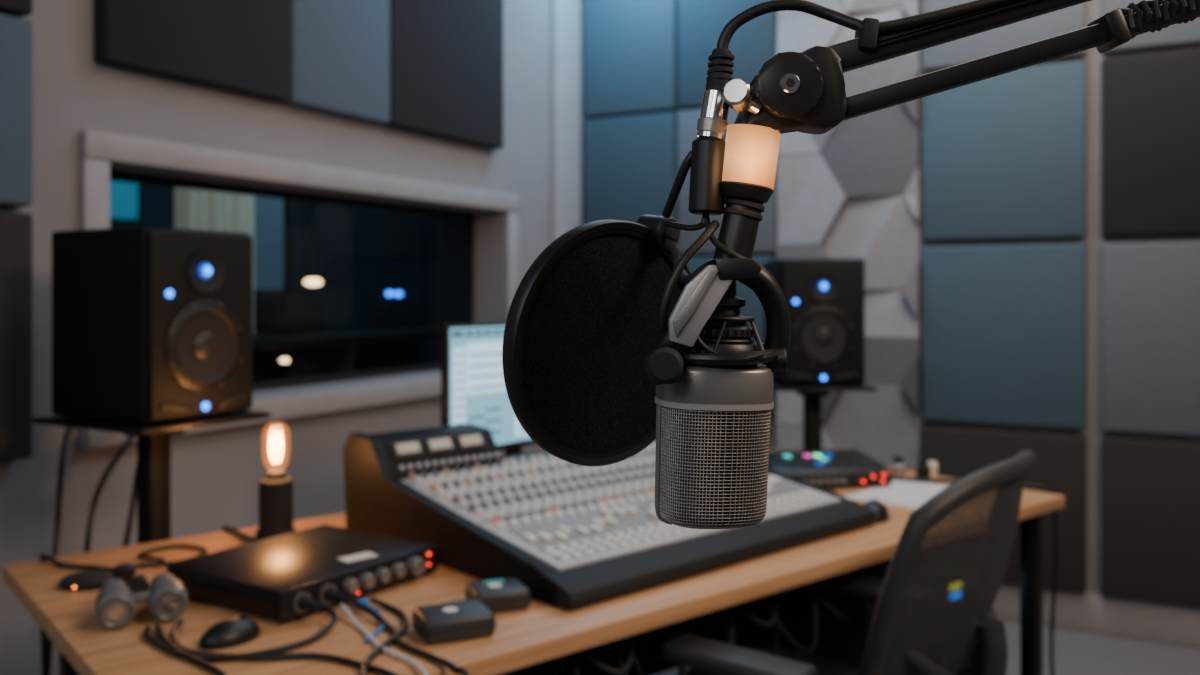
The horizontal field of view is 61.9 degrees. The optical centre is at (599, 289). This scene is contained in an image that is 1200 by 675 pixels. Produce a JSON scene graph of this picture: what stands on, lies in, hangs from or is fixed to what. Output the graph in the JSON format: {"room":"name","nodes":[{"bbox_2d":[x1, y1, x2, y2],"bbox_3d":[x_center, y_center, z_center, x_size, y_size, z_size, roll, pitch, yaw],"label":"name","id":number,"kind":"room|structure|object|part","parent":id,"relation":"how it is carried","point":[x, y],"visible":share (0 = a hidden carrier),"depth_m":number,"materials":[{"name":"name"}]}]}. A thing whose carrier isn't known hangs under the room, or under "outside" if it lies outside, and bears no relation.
{"room":"studio","nodes":[
{"label":"studio","id":0,"kind":"room"},
{"bbox_2d":[84,436,134,552],"bbox_3d":[-1.069,0.764,2.213,0.074,0.957,0.384,0,0,0],"label":"cable","id":1,"kind":"object","parent":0,"point":[88,534],"depth_m":2.08,"materials":[{"name":"black rubber"}]},
{"bbox_2d":[122,463,138,546],"bbox_3d":[-1.023,0.765,2.254,0.088,0.959,0.342,0,0,0],"label":"cable","id":2,"kind":"object","parent":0,"point":[135,487],"depth_m":2.10,"materials":[{"name":"black rubber"}]},
{"bbox_2d":[0,0,549,674],"bbox_3d":[-1.557,-0.250,2.169,0.200,3.000,6.200,0,0,28],"label":"wall","id":3,"kind":"structure","parent":0,"point":[216,475],"depth_m":2.83,"materials":[{"name":"paint"}]},
{"bbox_2d":[0,211,31,461],"bbox_3d":[-1.469,0.105,2.063,0.055,0.564,0.589,0,0,28],"label":"acoustic panel","id":4,"kind":"object","parent":3,"relation":"attached to","point":[15,228],"visible":1,"depth_m":2.27,"materials":[{"name":"grey fabric"}]},
{"bbox_2d":[0,14,31,206],"bbox_3d":[-1.469,-0.407,2.063,0.055,0.429,0.589,0,0,28],"label":"acoustic panel","id":5,"kind":"object","parent":3,"relation":"attached to","point":[15,33],"visible":1,"depth_m":2.27,"materials":[{"name":"blue fabric"}]},
{"bbox_2d":[0,0,31,16],"bbox_3d":[-1.469,-0.940,2.063,0.055,0.614,0.589,0,0,28],"label":"acoustic panel","id":6,"kind":"object","parent":3,"relation":"attached to","point":[17,8],"visible":1,"depth_m":2.28,"materials":[{"name":"grey fabric"}]},
{"bbox_2d":[94,0,289,101],"bbox_3d":[-1.099,-1.008,2.756,0.055,0.879,0.616,0,0,28],"label":"acoustic panel","id":7,"kind":"object","parent":3,"relation":"attached to","point":[242,47],"visible":1,"depth_m":2.73,"materials":[{"name":"grey fabric"}]},
{"bbox_2d":[110,170,474,391],"bbox_3d":[-0.969,-0.003,3.408,0.031,0.645,1.820,0,0,28],"label":"window","id":8,"kind":"structure","parent":3,"relation":"in","point":[469,217],"depth_m":3.49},
{"bbox_2d":[80,129,518,448],"bbox_3d":[-0.806,-0.003,3.321,0.041,0.785,1.960,0,0,28],"label":"window frame","id":9,"kind":"structure","parent":3,"relation":"attached to","point":[98,149],"depth_m":3.02,"materials":[{"name":"paint"}]},
{"bbox_2d":[282,0,389,123],"bbox_3d":[-0.845,-1.008,3.233,0.055,0.879,0.452,0,0,28],"label":"acoustic panel","id":10,"kind":"object","parent":3,"relation":"attached to","point":[340,49],"visible":0.91,"depth_m":3.21,"materials":[{"name":"blue fabric"}]},
{"bbox_2d":[382,0,502,149],"bbox_3d":[-0.573,-1.008,3.742,0.055,0.879,0.691,0,0,28],"label":"acoustic panel","id":11,"kind":"object","parent":3,"relation":"attached to","point":[446,56],"visible":0.91,"depth_m":3.71,"materials":[{"name":"grey fabric"}]},
{"bbox_2d":[550,0,584,243],"bbox_3d":[-0.147,-0.250,4.556,0.040,3.000,0.260,0,0,28],"label":"trim","id":12,"kind":"structure","parent":3,"relation":"attached to","point":[567,118],"depth_m":4.51,"materials":[{"name":"paint"}]},
{"bbox_2d":[134,183,464,364],"bbox_3d":[-1.678,-0.072,5.181,2.850,2.645,6.000,0,0,28],"label":"wall","id":13,"kind":"structure","parent":0,"point":[351,243],"depth_m":7.77,"materials":[{"name":"paint"}]},
{"bbox_2d":[280,199,288,362],"bbox_3d":[-1.324,-0.522,4.198,0.040,1.656,0.040,0,0,28],"label":"pendant lamp","id":14,"kind":"object","parent":13,"relation":"hanging from","point":[284,360],"visible":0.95,"depth_m":4.20,"materials":[{"name":"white glass"}]},
{"bbox_3d":[-1.324,0.295,4.198,0.040,0.021,0.040,0,0,28],"label":"globe","id":15,"kind":"part","parent":14,"relation":"part of","materials":[{"name":"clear glass"}]},
{"bbox_3d":[-1.324,-0.532,4.198,0.007,1.636,0.007,0,0,6],"label":"stem","id":16,"kind":"part","parent":14,"relation":"part of","materials":[{"name":"black metal"}]},
{"bbox_2d":[304,202,321,285],"bbox_3d":[-1.305,-0.684,4.551,0.084,1.333,0.084,0,0,28],"label":"pendant lamp","id":17,"kind":"object","parent":13,"relation":"hanging from","point":[312,281],"visible":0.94,"depth_m":4.55,"materials":[{"name":"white glass"}]},
{"bbox_3d":[-1.305,-0.701,4.551,0.007,1.298,0.007,0,0,6],"label":"stem","id":18,"kind":"part","parent":17,"relation":"part of","materials":[{"name":"black metal"}]},
{"bbox_3d":[-1.305,-0.036,4.551,0.084,0.037,0.084,0,0,28],"label":"globe","id":19,"kind":"part","parent":17,"relation":"part of","materials":[{"name":"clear glass"}]},
{"bbox_2d":[385,210,393,296],"bbox_3d":[-1.056,-0.658,5.019,0.044,1.384,0.044,0,0,28],"label":"pendant lamp","id":20,"kind":"object","parent":13,"relation":"hanging from","point":[389,293],"visible":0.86,"depth_m":5.01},
{"bbox_3d":[-1.056,-0.673,5.019,0.007,1.354,0.007,0,0,6],"label":"stem","id":21,"kind":"part","parent":20,"relation":"part of","materials":[{"name":"black metal"}]},
{"bbox_3d":[-1.056,0.018,5.019,0.044,0.032,0.044,0,0,28],"label":"globe","id":22,"kind":"part","parent":20,"relation":"part of"},
{"bbox_2d":[395,211,402,296],"bbox_3d":[-1.023,-0.657,5.080,0.044,1.386,0.044,0,0,28],"label":"pendant lamp","id":23,"kind":"object","parent":13,"relation":"hanging from","point":[398,293],"visible":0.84,"depth_m":5.08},
{"bbox_3d":[-1.023,-0.672,5.080,0.008,1.356,0.008,0,0,28],"label":"stem","id":24,"kind":"part","parent":23,"relation":"part of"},
{"bbox_3d":[-1.023,0.020,5.080,0.044,0.032,0.044,0,0,28],"label":"globe","id":25,"kind":"part","parent":23,"relation":"part of"},
{"bbox_2d":[585,0,1199,594],"bbox_3d":[2.502,-0.250,3.402,6.200,3.000,0.200,0,0,28],"label":"wall","id":26,"kind":"structure","parent":0,"point":[1093,240],"depth_m":3.66,"materials":[{"name":"paint"}]},
{"bbox_2d":[584,112,676,223],"bbox_3d":[0.136,-0.470,4.521,0.458,0.628,0.055,0,0,28],"label":"acoustic panel","id":27,"kind":"object","parent":26,"relation":"attached to","point":[630,162],"visible":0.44,"depth_m":4.50,"materials":[{"name":"blue fabric"}]},
{"bbox_2d":[584,0,677,117],"bbox_3d":[0.136,-1.145,4.521,0.458,0.698,0.055,0,0,28],"label":"acoustic panel","id":28,"kind":"object","parent":26,"relation":"attached to","point":[630,46],"visible":0.97,"depth_m":4.49,"materials":[{"name":"blue fabric"}]},
{"bbox_2d":[677,107,777,254],"bbox_3d":[0.546,-0.470,4.303,0.448,0.628,0.055,0,0,28],"label":"acoustic panel","id":29,"kind":"object","parent":26,"relation":"attached to","point":[767,233],"visible":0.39,"depth_m":4.34,"materials":[{"name":"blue fabric"}]},
{"bbox_2d":[677,0,777,109],"bbox_3d":[0.546,-1.145,4.303,0.448,0.698,0.055,0,0,28],"label":"acoustic panel","id":30,"kind":"object","parent":26,"relation":"attached to","point":[700,23],"visible":0.5,"depth_m":4.31,"materials":[{"name":"blue fabric"}]},
{"bbox_2d":[687,256,776,414],"bbox_3d":[0.546,0.190,4.303,0.448,0.668,0.055,0,0,28],"label":"acoustic panel","id":31,"kind":"object","parent":26,"relation":"attached to","point":[753,307],"visible":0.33,"depth_m":4.22,"materials":[{"name":"blue fabric"}]},
{"bbox_2d":[776,0,920,471],"bbox_3d":[0.999,-0.269,4.050,0.568,2.438,0.072,0,0,28],"label":"wall tiles","id":32,"kind":"structure","parent":26,"relation":"attached to","point":[876,155],"depth_m":4.00,"materials":[{"name":"fabric"}]},
{"bbox_2d":[922,244,1085,429],"bbox_3d":[1.519,0.170,3.783,0.575,0.678,0.055,0,0,28],"label":"acoustic panel","id":33,"kind":"object","parent":26,"relation":"attached to","point":[1004,326],"visible":1,"depth_m":3.75,"materials":[{"name":"blue fabric"}]},
{"bbox_2d":[922,61,1085,240],"bbox_3d":[1.519,-0.512,3.783,0.575,0.643,0.055,0,0,28],"label":"acoustic panel","id":34,"kind":"object","parent":26,"relation":"attached to","point":[1004,155],"visible":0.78,"depth_m":3.74,"materials":[{"name":"blue fabric"}]},
{"bbox_2d":[922,0,1085,71],"bbox_3d":[1.519,-1.190,3.783,0.575,0.668,0.055,0,0,28],"label":"acoustic panel","id":35,"kind":"object","parent":26,"relation":"attached to","point":[1072,18],"visible":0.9,"depth_m":3.76,"materials":[{"name":"grey fabric"}]},
{"bbox_2d":[922,425,1085,592],"bbox_3d":[1.519,0.818,3.783,0.575,0.573,0.055,0,0,28],"label":"acoustic panel","id":36,"kind":"object","parent":26,"relation":"attached to","point":[960,452],"visible":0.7,"depth_m":3.69,"materials":[{"name":"brown fabric"}]},
{"bbox_2d":[993,583,1199,647],"bbox_3d":[2.584,1.180,3.236,5.900,0.140,0.021,0,0,28],"label":"baseboard","id":37,"kind":"structure","parent":26,"relation":"attached to","point":[1089,612],"depth_m":3.62,"materials":[{"name":"paint"}]},
{"bbox_2d":[1101,241,1199,436],"bbox_3d":[2.074,0.170,3.486,0.583,0.678,0.055,0,0,28],"label":"acoustic panel","id":38,"kind":"object","parent":26,"relation":"attached to","point":[1150,291],"visible":1,"depth_m":3.53,"materials":[{"name":"grey fabric"}]},
{"bbox_2d":[1101,49,1199,236],"bbox_3d":[2.074,-0.512,3.486,0.583,0.643,0.055,0,0,28],"label":"acoustic panel","id":39,"kind":"object","parent":26,"relation":"attached to","point":[1150,103],"visible":1,"depth_m":3.53,"materials":[{"name":"grey fabric"}]},
{"bbox_2d":[1101,0,1199,53],"bbox_3d":[2.074,-1.190,3.486,0.583,0.668,0.055,0,0,28],"label":"acoustic panel","id":40,"kind":"object","parent":26,"relation":"attached to","point":[1183,34],"visible":0.44,"depth_m":3.52,"materials":[{"name":"grey fabric"}]},
{"bbox_2d":[1101,436,1199,607],"bbox_3d":[2.074,0.818,3.486,0.583,0.573,0.055,0,0,28],"label":"acoustic panel","id":41,"kind":"object","parent":26,"relation":"attached to","point":[1150,488],"visible":1,"depth_m":3.53,"materials":[{"name":"brown fabric"}]},
{"bbox_2d":[644,0,1199,384],"bbox_3d":[0.362,0.496,0.551,0.679,1.508,0.317,0,0,0],"label":"microphone boom arm","id":42,"kind":"object","parent":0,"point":[734,165],"visible":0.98,"depth_m":0.54,"materials":[{"name":"black plastic"}]},
{"bbox_2d":[502,214,706,466],"bbox_3d":[0.006,0.031,0.614,0.126,0.160,0.136,0,0,0],"label":"filter","id":43,"kind":"object","parent":42,"relation":"attached to","point":[582,324],"visible":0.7,"depth_m":0.61,"materials":[{"name":"black fabric"}]},
{"bbox_3d":[0.033,0.040,0.520,0.013,0.019,0.019,0,0,-39],"label":"tilt knob","id":44,"kind":"part","parent":42,"relation":"part of","materials":[{"name":"black plastic"}]},
{"bbox_3d":[0.034,0.038,0.513,0.018,0.018,0.014,0,0,7],"label":"tilt knob","id":45,"kind":"part","parent":42,"relation":"part of","materials":[{"name":"black plastic"}]},
{"bbox_2d":[655,281,773,528],"bbox_3d":[0.062,0.060,0.550,0.066,0.138,0.053,0,0,-15],"label":"microphone","id":46,"kind":"object","parent":42,"relation":"attached to","point":[713,424],"visible":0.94,"depth_m":0.53,"materials":[{"name":"metal"}]},
{"bbox_2d":[655,403,770,528],"bbox_3d":[0.062,0.095,0.550,0.064,0.068,0.054,0,0,0],"label":"grille","id":47,"kind":"object","parent":46,"relation":"attached to","point":[712,459],"depth_m":0.53,"materials":[{"name":"metal"}]},
{"bbox_2d":[720,111,780,203],"bbox_3d":[0.081,-0.073,0.550,0.036,0.051,0.033,0,0,0],"label":"lamp","id":48,"kind":"object","parent":42,"relation":"attached to","point":[749,147],"depth_m":0.54,"materials":[{"name":"white plastic"}]},
{"bbox_3d":[0.101,-0.109,0.566,0.035,0.035,0.006,0,0,0],"label":"knuckle plate","id":49,"kind":"part","parent":42,"relation":"part of","materials":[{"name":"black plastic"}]},
{"bbox_3d":[0.080,-0.101,0.537,0.014,0.013,0.009,0,0,-11],"label":"thumbscrew stem","id":50,"kind":"part","parent":42,"relation":"part of","materials":[{"name":"silver metal"}]},
{"bbox_3d":[0.089,0.013,0.544,0.032,0.059,0.018,0,0,-31],"label":"yoke arm","id":51,"kind":"part","parent":42,"relation":"part of","materials":[{"name":"black plastic"}]},
{"bbox_3d":[0.101,-0.109,0.532,0.035,0.035,0.007,0,0,0],"label":"knuckle plate","id":52,"kind":"part","parent":42,"relation":"part of","materials":[{"name":"black plastic"}]},
{"bbox_2d":[657,619,1199,674],"bbox_3d":[0.600,1.300,2.000,11.000,0.100,11.000,0,0,0],"label":"floor","id":53,"kind":"structure","parent":0,"point":[1076,652],"depth_m":3.42,"materials":[{"name":"carpet"}]},
{"bbox_2d":[46,427,72,674],"bbox_3d":[-1.193,0.764,2.125,0.114,0.959,0.320,0,0,-20],"label":"cable","id":54,"kind":"object","parent":53,"relation":"on","point":[59,494],"visible":0.61,"depth_m":2.07,"materials":[{"name":"rubber"}]},
{"bbox_2d":[110,218,133,227],"bbox_3d":[-2.377,0.250,4.137,0.040,2.000,1.000,0,0,28],"label":"wall panel","id":55,"kind":"object","parent":53,"relation":"on","point":[114,222],"depth_m":4.51,"materials":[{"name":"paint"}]},
{"bbox_2d":[110,180,137,218],"bbox_3d":[-2.333,-0.470,4.113,0.060,0.300,0.950,0,0,28],"label":"panel","id":56,"kind":"object","parent":55,"relation":"attached to","point":[123,195],"visible":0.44,"depth_m":4.45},
{"bbox_2d":[32,410,269,544],"bbox_3d":[-0.961,0.759,2.155,0.360,0.981,0.320,0,0,30],"label":"speaker stand","id":57,"kind":"object","parent":53,"relation":"on","point":[153,439],"visible":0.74,"depth_m":2.13,"materials":[{"name":"black metal"}]},
{"bbox_3d":[-0.961,0.275,2.155,0.360,0.012,0.320,0,0,30],"label":"plate","id":58,"kind":"part","parent":57,"relation":"part of","materials":[{"name":"black metal"}]},
{"bbox_2d":[52,227,252,423],"bbox_3d":[-0.953,0.070,2.150,0.337,0.390,0.265,0,0,30],"label":"monitor speaker","id":59,"kind":"object","parent":57,"relation":"on","point":[150,324],"visible":1,"depth_m":2.05},
{"bbox_3d":[-0.816,0.115,2.071,0.006,0.188,0.188,0,0,30],"label":"woofer frame","id":60,"kind":"part","parent":59,"relation":"part of","materials":[{"name":"black plastic"}]},
{"bbox_2d":[204,266,211,274],"bbox_3d":[-0.809,-0.040,2.068,0.005,0.020,0.020,0,0,30],"label":"light","id":61,"kind":"object","parent":59,"relation":"on","point":[207,269],"depth_m":2.06,"materials":[{"name":"blue plastic"}]},
{"bbox_2d":[174,187,253,333],"bbox_3d":[-1.845,0.140,4.802,0.102,2.180,0.455,0,0,28],"label":"curtain","id":62,"kind":"object","parent":53,"relation":"on","point":[194,209],"visible":0.02,"depth_m":4.74,"materials":[{"name":"beige fabric"}]},
{"bbox_2d":[286,199,294,289],"bbox_3d":[-1.632,0.150,5.213,0.090,2.200,0.030,0,0,28],"label":"frame","id":63,"kind":"object","parent":53,"relation":"on","point":[290,204],"visible":0.02,"depth_m":5.19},
{"bbox_2d":[254,196,283,289],"bbox_3d":[-1.704,0.150,5.121,0.050,2.200,0.200,0,0,28],"label":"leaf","id":64,"kind":"object","parent":63,"relation":"attached to","point":[268,211],"visible":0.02,"depth_m":5.10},
{"bbox_2d":[253,290,440,382],"bbox_3d":[-1.306,0.625,4.869,0.500,1.250,1.800,0,0,28],"label":"desk","id":65,"kind":"object","parent":53,"relation":"on","point":[391,339],"visible":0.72,"depth_m":4.93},
{"bbox_2d":[2,449,1064,674],"bbox_3d":[0.023,0.875,2.127,2.100,0.750,0.950,0,0,-40],"label":"desk","id":66,"kind":"object","parent":53,"relation":"on","point":[624,635],"visible":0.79,"depth_m":1.63,"materials":[{"name":"brown wood"}]},
{"bbox_2d":[39,553,113,674],"bbox_3d":[-0.965,0.718,1.822,0.278,0.465,0.055,0,0,36],"label":"cable","id":67,"kind":"object","parent":66,"relation":"on","point":[43,556],"visible":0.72,"depth_m":1.81,"materials":[{"name":"rubber"}]},
{"bbox_2d":[59,570,114,591],"bbox_3d":[-0.870,0.493,1.699,0.088,0.014,0.090,0,0,0],"label":"computer mouse","id":68,"kind":"object","parent":66,"relation":"on","point":[88,580],"visible":0.85,"depth_m":1.68,"materials":[{"name":"black plastic"}]},
{"bbox_2d":[94,573,187,628],"bbox_3d":[-0.703,0.469,1.530,0.128,0.060,0.119,0,0,-28],"label":"binoculars","id":69,"kind":"object","parent":66,"relation":"on","point":[166,597],"visible":1,"depth_m":1.49,"materials":[{"name":"silver metal"}]},
{"bbox_2d":[134,544,206,567],"bbox_3d":[-0.800,0.494,1.868,0.123,0.008,0.138,0,0,-17],"label":"cable","id":70,"kind":"object","parent":66,"relation":"on","point":[141,554],"visible":0.86,"depth_m":1.86,"materials":[{"name":"rubber"}]},
{"bbox_2d":[155,623,226,674],"bbox_3d":[-0.511,0.669,1.310,0.041,0.364,0.426,0,0,-39],"label":"cable","id":71,"kind":"object","parent":66,"relation":"on","point":[194,660],"visible":0.98,"depth_m":1.33,"materials":[{"name":"rubber"}]},
{"bbox_2d":[199,614,260,649],"bbox_3d":[-0.527,0.483,1.425,0.056,0.033,0.090,0,0,40],"label":"computer mouse","id":72,"kind":"object","parent":66,"relation":"on","point":[233,632],"visible":1,"depth_m":1.41,"materials":[{"name":"black plastic"}]},
{"bbox_2d":[143,603,337,661],"bbox_3d":[-0.516,0.485,1.411,0.277,0.030,0.147,0,0,-10],"label":"cable","id":73,"kind":"object","parent":66,"relation":"on","point":[146,632],"visible":0.98,"depth_m":1.38,"materials":[{"name":"rubber"}]},
{"bbox_2d":[222,525,260,541],"bbox_3d":[-0.679,0.718,2.034,0.327,0.464,0.117,0,0,25],"label":"cable","id":74,"kind":"object","parent":66,"relation":"on","point":[237,532],"visible":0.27,"depth_m":2.01,"materials":[{"name":"rubber"}]},
{"bbox_2d":[256,430,295,539],"bbox_3d":[-0.648,0.382,2.000,0.076,0.236,0.076,0,0,0],"label":"lamp","id":75,"kind":"object","parent":66,"relation":"on","point":[275,490],"visible":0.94,"depth_m":1.97,"materials":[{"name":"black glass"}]},
{"bbox_2d":[170,619,397,674],"bbox_3d":[-0.441,0.720,1.344,0.470,0.462,0.087,0,0,29],"label":"cable","id":76,"kind":"object","parent":66,"relation":"on","point":[283,656],"visible":0.95,"depth_m":1.34,"materials":[{"name":"rubber"}]},
{"bbox_2d":[167,524,437,623],"bbox_3d":[-0.483,0.474,1.691,0.330,0.052,0.339,0,0,33],"label":"audio interface","id":77,"kind":"object","parent":66,"relation":"on","point":[287,577],"visible":0.97,"depth_m":1.62,"materials":[{"name":"black metal"}]},
{"bbox_3d":[-0.381,0.471,1.624,0.006,0.047,0.339,0,0,33],"label":"panel","id":78,"kind":"part","parent":77,"relation":"part of","materials":[{"name":"black plastic"}]},
{"bbox_2d":[353,598,383,642],"bbox_3d":[-0.341,0.490,1.492,0.039,0.015,0.165,0,0,-20],"label":"cable","id":79,"kind":"object","parent":66,"relation":"on","point":[363,600],"visible":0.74,"depth_m":1.47,"materials":[{"name":"blue rubber"}]},
{"bbox_2d":[360,597,408,674],"bbox_3d":[-0.299,0.667,1.399,0.062,0.367,0.376,0,0,-10],"label":"cable","id":80,"kind":"object","parent":66,"relation":"on","point":[363,670],"visible":0.99,"depth_m":1.44,"materials":[{"name":"rubber"}]},
{"bbox_2d":[340,604,428,674],"bbox_3d":[-0.297,0.615,1.388,0.021,0.271,0.341,0,0,-33],"label":"cable","id":81,"kind":"object","parent":66,"relation":"on","point":[374,641],"visible":1,"depth_m":1.38,"materials":[{"name":"rubber"}]},
{"bbox_3d":[-0.211,0.810,2.408,1.900,0.460,0.015,0,0,-40],"label":"modesty panel","id":82,"kind":"part","parent":66,"relation":"part of","materials":[{"name":"brown wood"}]},
{"bbox_2d":[348,597,468,674],"bbox_3d":[-0.277,0.611,1.414,0.031,0.278,0.337,0,0,-39],"label":"cable","id":83,"kind":"object","parent":66,"relation":"on","point":[457,670],"visible":0.99,"depth_m":1.38,"materials":[{"name":"rubber"}]},
{"bbox_2d":[411,599,496,644],"bbox_3d":[-0.213,0.482,1.455,0.107,0.037,0.083,0,0,-24],"label":"pod","id":84,"kind":"object","parent":66,"relation":"on","point":[448,622],"visible":1,"depth_m":1.43,"materials":[{"name":"black plastic"}]},
{"bbox_2d":[441,322,535,455],"bbox_3d":[-0.218,0.289,2.518,0.100,0.419,0.500,0,0,39],"label":"computer monitor","id":85,"kind":"object","parent":66,"relation":"on","point":[473,389],"visible":0.5,"depth_m":2.38,"materials":[{"name":"black plastic"}]},
{"bbox_2d":[463,578,531,612],"bbox_3d":[-0.162,0.483,1.580,0.091,0.035,0.075,0,0,-22],"label":"pod","id":86,"kind":"object","parent":66,"relation":"on","point":[508,594],"visible":0.83,"depth_m":1.56,"materials":[{"name":"black plastic"}]},
{"bbox_3d":[0.045,0.890,2.139,1.990,0.720,0.860,0,0,-40],"label":"frame","id":87,"kind":"part","parent":66,"relation":"part of","materials":[{"name":"black metal"}]},
{"bbox_2d":[343,423,876,610],"bbox_3d":[0.026,0.398,2.103,0.856,0.205,0.734,0,0,-42],"label":"mixing console","id":88,"kind":"object","parent":66,"relation":"on","point":[576,536],"visible":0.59,"depth_m":1.91,"materials":[{"name":"plastic"}]},
{"bbox_3d":[0.246,0.476,1.861,0.856,0.047,0.080,0,0,-42],"label":"armrest","id":89,"kind":"part","parent":88,"relation":"part of","materials":[{"name":"plastic"}]},
{"bbox_2d":[768,450,890,487],"bbox_3d":[0.574,0.469,2.614,0.300,0.062,0.232,0,0,-8],"label":"audio interface","id":90,"kind":"object","parent":66,"relation":"on","point":[823,468],"visible":0.9,"depth_m":2.54,"materials":[{"name":"black plastic"}]},
{"bbox_2d":[863,498,889,523],"bbox_3d":[0.600,0.480,2.190,0.066,0.040,0.110,0,0,20],"label":"computer mouse","id":91,"kind":"object","parent":66,"relation":"on","point":[882,513],"visible":0.66,"depth_m":2.16,"materials":[{"name":"black plastic"}]},
{"bbox_2d":[845,480,946,508],"bbox_3d":[0.781,0.499,2.439,0.251,0.002,0.315,0,0,42],"label":"paper sheets","id":92,"kind":"object","parent":66,"relation":"on","point":[906,494],"visible":0.57,"depth_m":2.44,"materials":[{"name":"white paper"}]},
{"bbox_2d":[892,456,905,476],"bbox_3d":[0.800,0.473,2.680,0.036,0.053,0.036,0,0,0],"label":"ink bottle","id":93,"kind":"object","parent":66,"relation":"on","point":[898,468],"visible":0.95,"depth_m":2.67,"materials":[{"name":"clear glass"}]},
{"bbox_2d":[916,458,929,477],"bbox_3d":[0.860,0.473,2.660,0.036,0.053,0.036,0,0,0],"label":"ink bottle","id":94,"kind":"object","parent":66,"relation":"on","point":[922,470],"visible":0.91,"depth_m":2.65,"materials":[{"name":"black glass"}]},
{"bbox_2d":[926,454,937,474],"bbox_3d":[0.900,0.473,2.720,0.036,0.053,0.036,0,0,0],"label":"ink bottle","id":95,"kind":"object","parent":66,"relation":"on","point":[932,463],"visible":0.74,"depth_m":2.71,"materials":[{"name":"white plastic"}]},
{"bbox_2d":[891,477,1057,674],"bbox_3d":[0.972,0.865,2.553,0.460,0.754,0.074,0,0,9],"label":"cable","id":96,"kind":"object","parent":66,"relation":"on","point":[1055,528],"visible":0.64,"depth_m":2.50,"materials":[{"name":"rubber"}]},
{"bbox_2d":[773,381,876,450],"bbox_3d":[0.685,0.773,3.230,0.320,0.953,0.360,0,0,0],"label":"speaker stand","id":97,"kind":"object","parent":53,"relation":"on","point":[812,395],"visible":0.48,"depth_m":3.20,"materials":[{"name":"black metal"}]},
{"bbox_2d":[764,259,864,384],"bbox_3d":[0.685,0.098,3.221,0.265,0.390,0.337,0,0,0],"label":"monitor speaker","id":98,"kind":"object","parent":97,"relation":"on","point":[825,298],"visible":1,"depth_m":3.07},
{"bbox_3d":[0.685,0.143,3.063,0.188,0.188,0.006,0,0,0],"label":"woofer frame","id":99,"kind":"part","parent":98,"relation":"part of","materials":[{"name":"black plastic"}]},
{"bbox_2d":[821,283,826,288],"bbox_3d":[0.685,-0.012,3.055,0.020,0.020,0.005,0,0,0],"label":"light","id":100,"kind":"object","parent":98,"relation":"attached to","point":[823,285],"depth_m":3.05,"materials":[{"name":"blue plastic"}]},
{"bbox_3d":[0.685,0.303,3.230,0.320,0.012,0.360,0,0,0],"label":"plate","id":101,"kind":"part","parent":97,"relation":"part of","materials":[{"name":"black metal"}]},
{"bbox_2d":[661,450,1037,674],"bbox_3d":[0.383,0.755,1.773,0.721,0.991,0.594,0,0,38],"label":"office chair","id":102,"kind":"object","parent":53,"relation":"on","point":[937,594],"visible":0.97,"depth_m":1.50,"materials":[{"name":"grey plastic"}]},
{"bbox_3d":[0.336,0.775,1.812,0.460,0.080,0.480,0,0,38],"label":"seat","id":103,"kind":"part","parent":102,"relation":"part of","materials":[{"name":"fabric"}]},
{"bbox_3d":[0.486,0.730,1.934,0.181,0.263,0.046,0,0,-41],"label":"arm post","id":104,"kind":"part","parent":102,"relation":"part of","materials":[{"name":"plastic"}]},
{"bbox_3d":[0.584,0.497,1.617,0.210,0.477,0.511,0,0,38],"label":"frame","id":105,"kind":"part","parent":102,"relation":"part of","materials":[{"name":"plastic"}]},
{"bbox_2d":[728,558,978,674],"bbox_3d":[0.649,0.920,2.550,0.445,0.660,0.462,0,0,-40],"label":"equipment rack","id":106,"kind":"object","parent":53,"relation":"on","point":[839,640],"visible":0.05,"depth_m":2.38,"materials":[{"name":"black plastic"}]}
]}

